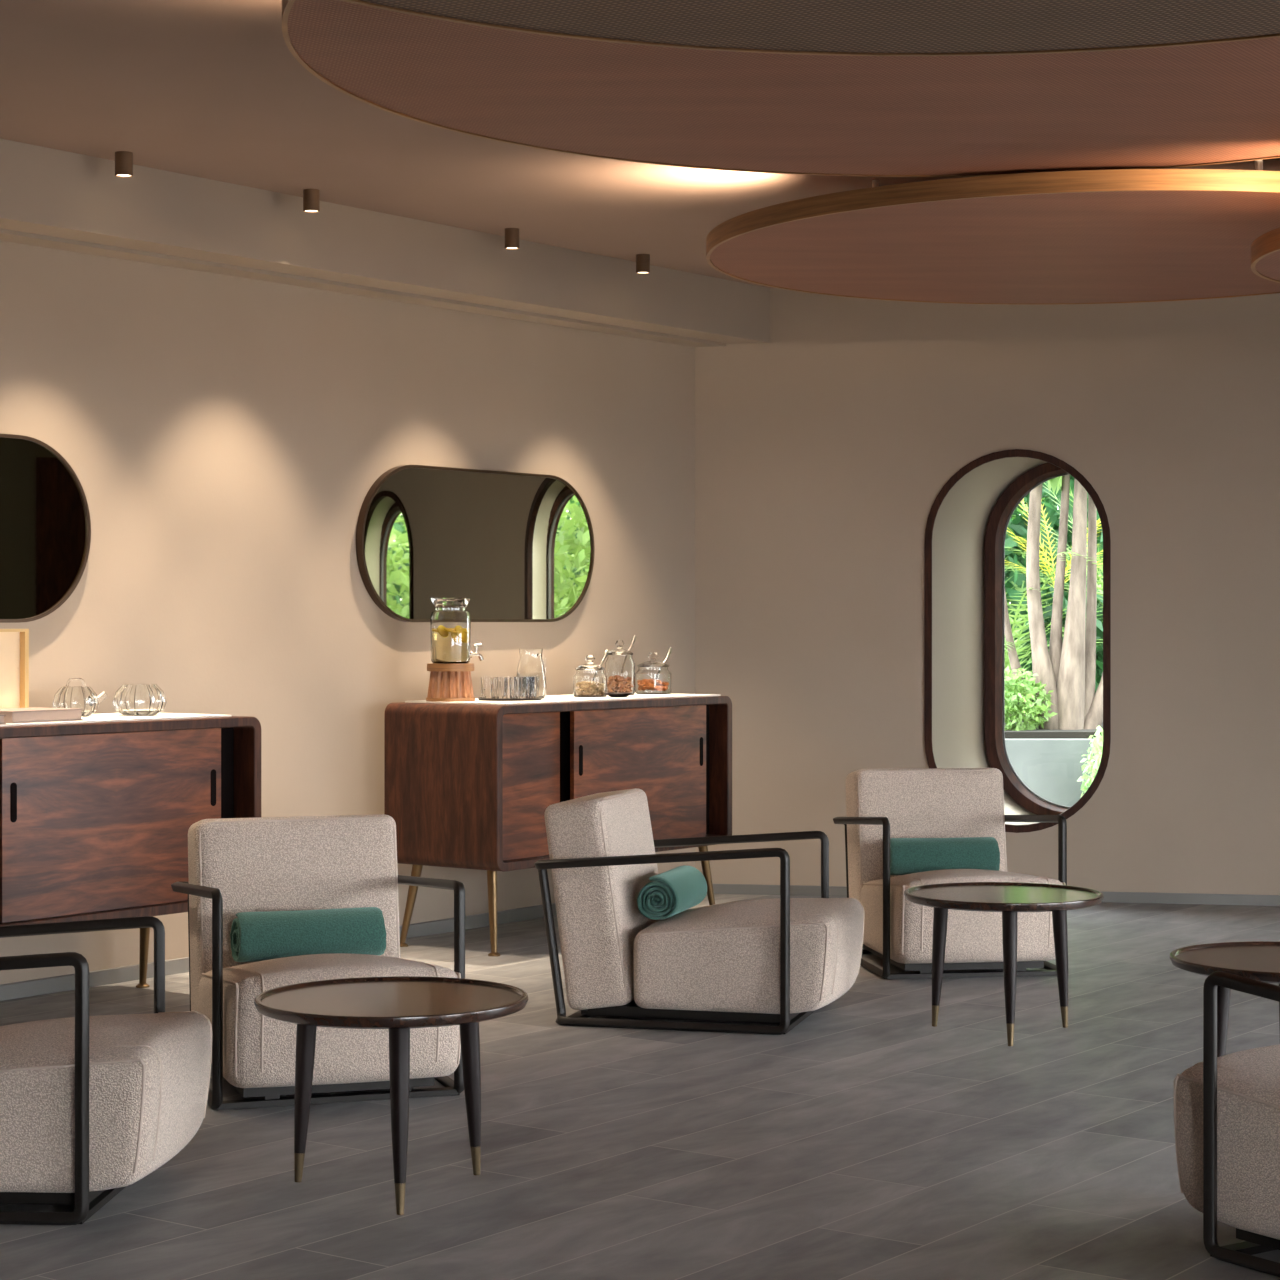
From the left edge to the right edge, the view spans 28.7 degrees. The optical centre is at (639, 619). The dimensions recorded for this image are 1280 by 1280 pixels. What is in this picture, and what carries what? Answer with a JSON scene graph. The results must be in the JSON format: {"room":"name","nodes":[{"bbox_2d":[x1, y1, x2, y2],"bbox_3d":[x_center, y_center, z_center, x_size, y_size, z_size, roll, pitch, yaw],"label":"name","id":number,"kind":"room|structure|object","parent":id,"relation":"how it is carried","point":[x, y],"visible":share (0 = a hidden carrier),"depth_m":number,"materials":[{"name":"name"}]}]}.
{"room":"spa relaxation lounge","nodes":[
{"label":"spa relaxation lounge","id":0,"kind":"room"},
{"bbox_2d":[0,240,694,983],"bbox_3d":[-4.347,-0.075,5.838,0.376,2.990,15.775,0,0,36],"label":"wall","id":1,"kind":"structure","parent":0,"point":[225,438],"depth_m":9.72,"materials":[{"name":"paint"}]},
{"bbox_2d":[0,434,90,622],"bbox_3d":[-2.407,-0.313,8.233,0.034,0.644,1.530,0,0,36],"label":"wall mirror","id":2,"kind":"object","parent":1,"relation":"attached to","point":[45,522],"visible":1,"depth_m":8.65,"materials":[{"name":"black mirror"}]},
{"bbox_2d":[0,903,556,1000],"bbox_3d":[-4.317,1.274,5.650,0.027,0.052,15.505,0,0,36],"label":"baseboard","id":3,"kind":"structure","parent":1,"relation":"attached to","point":[28,988],"depth_m":9.07,"materials":[{"name":"grey stone"}]},
{"bbox_2d":[0,139,769,346],"bbox_3d":[-4.149,-1.435,5.619,0.327,0.270,15.655,0,0,36],"label":"ceiling beam","id":4,"kind":"structure","parent":1,"relation":"attached to","point":[50,198],"depth_m":9.52,"materials":[{"name":"paint"}]},
{"bbox_2d":[356,465,594,621],"bbox_3d":[-0.670,-0.313,10.599,0.035,0.644,1.530,0,0,36],"label":"wall mirror","id":5,"kind":"object","parent":1,"relation":"attached to","point":[520,546],"visible":1,"depth_m":10.56,"materials":[{"name":"brown mirror"}]},
{"bbox_2d":[0,894,1279,1279],"bbox_3d":[-2.032,1.360,4.450,13.764,0.120,14.900,0,0,0],"label":"floor","id":6,"kind":"structure","parent":0,"point":[866,1139],"depth_m":6.17,"materials":[{"name":"stone"}]},
{"bbox_2d":[0,916,212,1224],"bbox_3d":[-1.509,0.940,5.719,0.995,0.725,0.690,0,0,3],"label":"armchair","id":7,"kind":"object","parent":6,"relation":"on","point":[91,1106],"visible":1,"depth_m":5.40,"materials":[{"name":"beige fabric"}]},
{"bbox_2d":[0,716,260,987],"bbox_3d":[-2.008,0.815,8.104,0.580,0.970,1.610,0,0,36],"label":"sideboard","id":8,"kind":"object","parent":6,"relation":"on","point":[96,819],"visible":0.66,"depth_m":8.06,"materials":[{"name":"brown wood"}]},
{"bbox_2d":[0,713,230,726],"bbox_3d":[-2.020,0.327,8.062,0.450,0.006,1.500,0,0,36],"label":"countertop","id":9,"kind":"structure","parent":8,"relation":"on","point":[106,717],"depth_m":8.31,"materials":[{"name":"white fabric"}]},
{"bbox_2d":[0,714,5,723],"bbox_3d":[-2.159,0.309,7.730,0.240,0.030,0.300,0,0,38],"label":"book","id":10,"kind":"object","parent":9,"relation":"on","point":[1,715],"visible":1,"depth_m":7.77,"materials":[{"name":"brown paper"}]},
{"bbox_2d":[0,629,28,708],"bbox_3d":[-2.133,0.176,8.132,0.070,0.295,0.338,0,0,29],"label":"display panel","id":11,"kind":"object","parent":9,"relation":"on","point":[14,643],"visible":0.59,"depth_m":8.24,"materials":[{"name":"beige"}]},
{"bbox_2d":[0,707,82,723],"bbox_3d":[-1.971,0.305,8.002,0.220,0.038,0.300,0,0,33],"label":"tray","id":12,"kind":"object","parent":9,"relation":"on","point":[33,714],"visible":0.95,"depth_m":7.94,"materials":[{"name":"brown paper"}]},
{"bbox_2d":[53,678,107,716],"bbox_3d":[-1.886,0.260,8.421,0.144,0.129,0.189,0,0,36],"label":"glass teapot","id":13,"kind":"object","parent":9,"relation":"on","point":[84,697],"visible":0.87,"depth_m":8.36,"materials":[{"name":"clear glass"}]},
{"bbox_2d":[113,684,165,715],"bbox_3d":[-1.699,0.272,8.490,0.171,0.105,0.180,0,0,36],"label":"glass vase","id":14,"kind":"object","parent":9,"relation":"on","point":[129,699],"visible":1,"depth_m":8.43,"materials":[{"name":"clear glass"}]},
{"bbox_2d":[171,814,464,1109],"bbox_3d":[-0.910,0.940,7.041,0.690,0.725,0.995,0,0,-18],"label":"armchair","id":15,"kind":"object","parent":6,"relation":"on","point":[236,865],"visible":0.81,"depth_m":6.86,"materials":[{"name":"beige fabric"}]},
{"bbox_2d":[230,907,386,961],"bbox_3d":[-0.947,0.900,7.150,0.431,0.142,0.138,0,0,-20],"label":"bolster pillow","id":16,"kind":"object","parent":15,"relation":"on","point":[263,935],"visible":1,"depth_m":7.09,"materials":[{"name":"teal fabric"}]},
{"bbox_2d":[254,976,527,1214],"bbox_3d":[-0.566,1.079,5.705,0.622,0.444,0.622,0,0,-10],"label":"side table","id":17,"kind":"object","parent":6,"relation":"on","point":[398,1004],"visible":1,"depth_m":5.67,"materials":[{"name":"brown wood"}]},
{"bbox_2d":[384,696,731,956],"bbox_3d":[-0.306,0.815,10.421,0.580,0.970,1.610,0,0,36],"label":"sideboard","id":18,"kind":"object","parent":6,"relation":"on","point":[467,786],"visible":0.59,"depth_m":9.90,"materials":[{"name":"brown wood"}]},
{"bbox_2d":[405,693,720,704],"bbox_3d":[-0.294,0.327,10.437,0.520,0.006,1.470,0,0,36],"label":"countertop","id":19,"kind":"structure","parent":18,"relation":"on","point":[548,698],"depth_m":10.22,"materials":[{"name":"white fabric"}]},
{"bbox_2d":[426,663,474,701],"bbox_3d":[-0.758,0.249,10.008,0.196,0.150,0.196,0,0,36],"label":"stand","id":20,"kind":"object","parent":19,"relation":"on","point":[447,682],"visible":0.98,"depth_m":9.94,"materials":[{"name":"brown wood"}]},
{"bbox_2d":[430,598,482,663],"bbox_3d":[-0.748,0.042,10.018,0.166,0.262,0.190,0,0,36],"label":"dispenser","id":21,"kind":"object","parent":20,"relation":"on","point":[450,622],"visible":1,"depth_m":9.94,"materials":[{"name":"clear glass"}]},
{"bbox_2d":[471,643,482,660],"bbox_3d":[-0.656,0.129,10.038,0.057,0.071,0.030,0,0,-16],"label":"tap","id":22,"kind":"object","parent":21,"relation":"on","point":[476,646],"depth_m":10.03,"materials":[{"name":"silver metal"}]},
{"bbox_2d":[478,697,541,700],"bbox_3d":[-0.526,0.319,10.138,0.250,0.010,0.280,0,0,36],"label":"glass tray","id":23,"kind":"object","parent":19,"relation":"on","point":[479,698],"visible":0.8,"depth_m":10.02,"materials":[{"name":"clear glass"}]},
{"bbox_2d":[481,677,490,697],"bbox_3d":[-0.610,0.275,10.129,0.070,0.088,0.070,0,0,36],"label":"tumbler","id":24,"kind":"object","parent":23,"relation":"on","point":[485,681],"visible":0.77,"depth_m":10.10,"materials":[{"name":"clear glass"}]},
{"bbox_2d":[491,677,507,697],"bbox_3d":[-0.567,0.275,10.057,0.070,0.088,0.070,0,0,36],"label":"tumbler","id":25,"kind":"object","parent":23,"relation":"on","point":[499,685],"visible":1,"depth_m":10.03,"materials":[{"name":"clear glass"}]},
{"bbox_2d":[507,677,509,697],"bbox_3d":[-0.532,0.275,10.161,0.070,0.088,0.070,0,0,36],"label":"tumbler","id":26,"kind":"object","parent":23,"relation":"on","point":[508,691],"visible":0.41,"depth_m":10.13,"materials":[{"name":"clear glass"}]},
{"bbox_2d":[509,677,525,697],"bbox_3d":[-0.492,0.275,10.069,0.070,0.088,0.070,0,0,36],"label":"tumbler","id":27,"kind":"object","parent":23,"relation":"on","point":[517,685],"visible":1,"depth_m":10.04,"materials":[{"name":"clear glass"}]},
{"bbox_2d":[522,676,538,697],"bbox_3d":[-0.445,0.275,10.201,0.070,0.088,0.070,0,0,36],"label":"tumbler","id":28,"kind":"object","parent":23,"relation":"on","point":[522,676],"visible":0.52,"depth_m":10.19,"materials":[{"name":"clear glass"}]},
{"bbox_2d":[526,677,537,697],"bbox_3d":[-0.450,0.275,10.127,0.070,0.088,0.070,0,0,36],"label":"tumbler","id":29,"kind":"object","parent":23,"relation":"on","point":[531,682],"visible":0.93,"depth_m":10.10,"materials":[{"name":"clear glass"}]},
{"bbox_2d":[516,649,546,697],"bbox_3d":[-0.445,0.222,10.343,0.145,0.205,0.131,0,0,-15],"label":"water pitcher","id":30,"kind":"object","parent":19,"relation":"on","point":[530,663],"visible":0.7,"depth_m":10.30,"materials":[{"name":"clear glass"}]},
{"bbox_2d":[573,650,607,696],"bbox_3d":[-0.210,0.225,10.583,0.144,0.197,0.174,0,0,2],"label":"lidded jar","id":31,"kind":"object","parent":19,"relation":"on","point":[590,679],"visible":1,"depth_m":10.51,"materials":[{"name":"clear glass"}]},
{"bbox_2d":[604,692,632,696],"bbox_3d":[-0.090,0.315,10.504,0.124,0.018,0.124,0,0,36],"label":"dish","id":32,"kind":"object","parent":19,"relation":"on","point":[611,694],"visible":1,"depth_m":10.47,"materials":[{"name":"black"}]},
{"bbox_2d":[605,635,635,694],"bbox_3d":[-0.074,0.195,10.842,0.160,0.257,0.132,0,0,-20],"label":"lidded jar","id":33,"kind":"object","parent":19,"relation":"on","point":[619,664],"visible":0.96,"depth_m":10.79,"materials":[{"name":"clear glass"}]},
{"bbox_2d":[635,647,671,693],"bbox_3d":[0.059,0.223,11.001,0.160,0.202,0.193,0,0,2],"label":"lidded jar","id":34,"kind":"object","parent":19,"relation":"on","point":[653,676],"visible":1,"depth_m":10.92,"materials":[{"name":"clear glass"}]},
{"bbox_2d":[534,788,863,1034],"bbox_3d":[0.221,0.940,8.234,0.995,0.725,0.690,0,0,15],"label":"armchair","id":35,"kind":"object","parent":6,"relation":"on","point":[784,959],"visible":0.98,"depth_m":8.01,"materials":[{"name":"beige fabric"}]},
{"bbox_2d":[637,865,706,919],"bbox_3d":[0.109,0.900,8.264,0.138,0.142,0.430,0,0,15],"label":"rolled towel","id":36,"kind":"object","parent":35,"relation":"on","point":[674,891],"visible":1,"depth_m":8.08,"materials":[{"name":"teal fabric"}]},
{"bbox_2d":[833,768,1066,978],"bbox_3d":[1.167,0.940,9.408,0.690,0.725,0.995,0,0,-9],"label":"armchair","id":37,"kind":"object","parent":6,"relation":"on","point":[882,805],"visible":0.75,"depth_m":9.31,"materials":[{"name":"beige fabric"}]},
{"bbox_2d":[890,837,999,874],"bbox_3d":[1.150,0.900,9.521,0.429,0.142,0.138,0,0,-7],"label":"rolled towel","id":38,"kind":"object","parent":37,"relation":"on","point":[907,855],"visible":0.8,"depth_m":9.46,"materials":[{"name":"teal fabric"}]},
{"bbox_2d":[904,882,1103,1045],"bbox_3d":[1.143,1.079,7.870,0.622,0.444,0.622,0,0,3],"label":"side table","id":39,"kind":"object","parent":6,"relation":"on","point":[1008,898],"visible":1,"depth_m":7.86,"materials":[{"name":"brown wood"}]},
{"bbox_2d":[1170,941,1279,1056],"bbox_3d":[1.665,1.079,6.360,0.622,0.444,0.622,0,0,-20],"label":"side table","id":40,"kind":"object","parent":6,"relation":"on","point":[1256,960],"visible":0.74,"depth_m":6.31,"materials":[{"name":"brown wood"}]},
{"bbox_2d":[1174,971,1279,1276],"bbox_3d":[1.622,0.940,5.010,0.690,0.725,0.995,0,0,-34],"label":"armchair","id":41,"kind":"object","parent":6,"relation":"on","point":[1227,1107],"visible":1,"depth_m":5.09,"materials":[{"name":"beige fabric"}]},
{"bbox_2d":[0,0,1279,287],"bbox_3d":[-2.014,-1.695,4.760,14.600,0.250,15.520,0,0,0],"label":"ceiling","id":42,"kind":"structure","parent":0,"point":[208,89],"depth_m":8.19,"materials":[{"name":"paint"}]},
{"bbox_2d":[115,151,132,177],"bbox_3d":[-1.734,-1.531,8.400,0.060,0.078,0.060,0,0,0],"label":"ceiling spotlight","id":43,"kind":"object","parent":42,"relation":"in","point":[123,159],"visible":1,"depth_m":8.38,"materials":[{"name":"brown metal"}]},
{"bbox_2d":[303,189,319,212],"bbox_3d":[-1.200,-1.531,9.130,0.060,0.078,0.060,0,0,0],"label":"ceiling spotlight","id":44,"kind":"object","parent":42,"relation":"in","point":[311,197],"visible":1,"depth_m":9.11,"materials":[{"name":"brown metal"}]},
{"bbox_2d":[505,228,518,249],"bbox_3d":[-0.514,-1.531,10.040,0.060,0.078,0.060,0,0,0],"label":"ceiling spotlight","id":45,"kind":"object","parent":42,"relation":"in","point":[511,234],"visible":1,"depth_m":10.01,"materials":[{"name":"brown metal"}]},
{"bbox_2d":[636,254,649,273],"bbox_3d":[0.013,-1.531,10.750,0.060,0.078,0.060,0,0,0],"label":"ceiling spotlight","id":46,"kind":"object","parent":42,"relation":"in","point":[642,260],"visible":1,"depth_m":10.72,"materials":[{"name":"brown metal"}]},
{"bbox_2d":[282,0,1279,176],"bbox_3d":[0.827,-1.425,5.612,3.230,0.290,3.230,0,0,0],"label":"ceiling disc","id":47,"kind":"object","parent":42,"relation":"hanging from","point":[1215,103],"visible":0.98,"depth_m":6.13,"materials":[{"name":"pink wood"}]},
{"bbox_2d":[340,0,1279,55],"bbox_3d":[0.530,-1.335,3.380,3.000,0.470,3.000,0,0,0],"label":"ceiling disc","id":48,"kind":"object","parent":42,"relation":"hanging from","point":[799,27],"visible":1,"depth_m":4.60,"materials":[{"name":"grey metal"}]},
{"bbox_2d":[706,160,1279,304],"bbox_3d":[1.502,-1.390,8.319,2.562,0.360,2.562,0,0,0],"label":"ceiling disc","id":49,"kind":"object","parent":42,"relation":"hanging from","point":[1117,236],"visible":0.96,"depth_m":8.00,"materials":[{"name":"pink wood"}]},
{"bbox_2d":[1251,227,1279,282],"bbox_3d":[2.620,-1.300,7.100,1.720,0.540,1.720,0,0,0],"label":"ceiling disc","id":50,"kind":"object","parent":42,"relation":"hanging from","point":[1265,249],"visible":1,"depth_m":7.16,"materials":[{"name":"brown wood"}]},
{"bbox_2d":[695,288,1279,894],"bbox_3d":[2.556,-0.075,11.454,4.674,2.990,0.001,0,0,11],"label":"wall","id":51,"kind":"structure","parent":0,"point":[825,449],"depth_m":11.63,"materials":[{"name":"paint"}]},
{"bbox_2d":[713,884,1279,905],"bbox_3d":[2.554,1.276,11.445,4.674,0.047,0.018,0,0,11],"label":"baseboard","id":52,"kind":"structure","parent":51,"relation":"attached to","point":[743,889],"depth_m":11.49,"materials":[{"name":"grey paint"}]},
{"bbox_2d":[924,449,1110,832],"bbox_3d":[1.902,0.098,11.715,1.112,1.780,0.287,0,0,11],"label":"window","id":53,"kind":"structure","parent":51,"relation":"in","point":[968,520],"depth_m":11.76,"materials":[{"name":"paint"}]},
{"label":"outside","id":54,"kind":"structure","parent":0,"visible":0},
{"bbox_3d":[6.000,1.385,19.559,24.000,0.130,20.881,0,0,0],"label":"ground","id":55,"kind":"structure","parent":54,"visible":0},
{"bbox_2d":[1005,739,1101,806],"bbox_3d":[0.850,1.060,15.090,6.700,0.680,0.180,0,0,0],"label":"wall","id":56,"kind":"structure","parent":55,"relation":"on","point":[1050,768],"depth_m":15.00,"materials":[{"name":"paint"}]},
{"bbox_2d":[1005,717,1102,738],"bbox_3d":[0.850,1.000,19.595,6.700,0.640,8.810,0,0,0],"label":"ground","id":57,"kind":"structure","parent":55,"relation":"on","point":[1038,733],"depth_m":15.19,"materials":[{"name":"concrete"}]},
{"bbox_2d":[1005,667,1056,730],"bbox_3d":[2.299,0.518,15.483,0.557,0.470,0.486,0,0,0],"label":"shrub","id":58,"kind":"object","parent":57,"relation":"on","point":[1014,694],"visible":0.61,"depth_m":15.40,"materials":[{"name":"green plant"}]},
{"bbox_2d":[1005,512,1102,675],"bbox_3d":[2.625,-0.157,16.909,2.387,1.314,2.640,0,0,-23],"label":"palm","id":59,"kind":"object","parent":57,"relation":"on","point":[1015,633],"visible":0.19,"depth_m":16.65,"materials":[{"name":"green plant"}]},
{"bbox_2d":[1005,483,1102,609],"bbox_3d":[3.088,-0.538,16.442,2.160,1.076,1.953,0,0,-25],"label":"palm","id":60,"kind":"object","parent":57,"relation":"on","point":[1100,576],"visible":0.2,"depth_m":16.38,"materials":[{"name":"green plant"}]},
{"bbox_2d":[1005,475,1102,729],"bbox_3d":[2.588,-0.993,15.607,3.329,3.577,2.235,0,0,0],"label":"tree","id":61,"kind":"object","parent":57,"relation":"on","point":[1068,668],"visible":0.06,"depth_m":15.61,"materials":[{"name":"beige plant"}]},
{"bbox_2d":[1005,475,1102,710],"bbox_3d":[2.745,-0.605,18.232,2.128,3.535,2.886,0,0,27],"label":"foliage","id":62,"kind":"object","parent":57,"relation":"on","point":[1018,526],"visible":0.09,"depth_m":17.45,"materials":[{"name":"green plant"}]},
{"bbox_2d":[1009,498,1102,684],"bbox_3d":[4.178,-1.137,20.147,3.200,4.646,4.091,0,0,-28],"label":"shrub","id":63,"kind":"object","parent":57,"relation":"on","point":[1018,509],"visible":0.02,"depth_m":19.69,"materials":[{"name":"green plant"}]},
{"bbox_2d":[1077,726,1102,796],"bbox_3d":[2.755,1.004,14.727,0.386,0.800,0.302,0,0,-29],"label":"shrub","id":64,"kind":"object","parent":55,"relation":"on","point":[1097,751],"visible":0.15,"depth_m":14.68,"materials":[{"name":"green plant"}]},
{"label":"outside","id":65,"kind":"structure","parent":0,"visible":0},
{"bbox_2d":[1005,499,1102,587],"bbox_3d":[2.837,-0.649,16.317,1.736,0.897,1.277,0,0,-23],"label":"palm","id":66,"kind":"object","parent":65,"point":[1042,511],"visible":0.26,"depth_m":16.54,"materials":[{"name":"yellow plant"}]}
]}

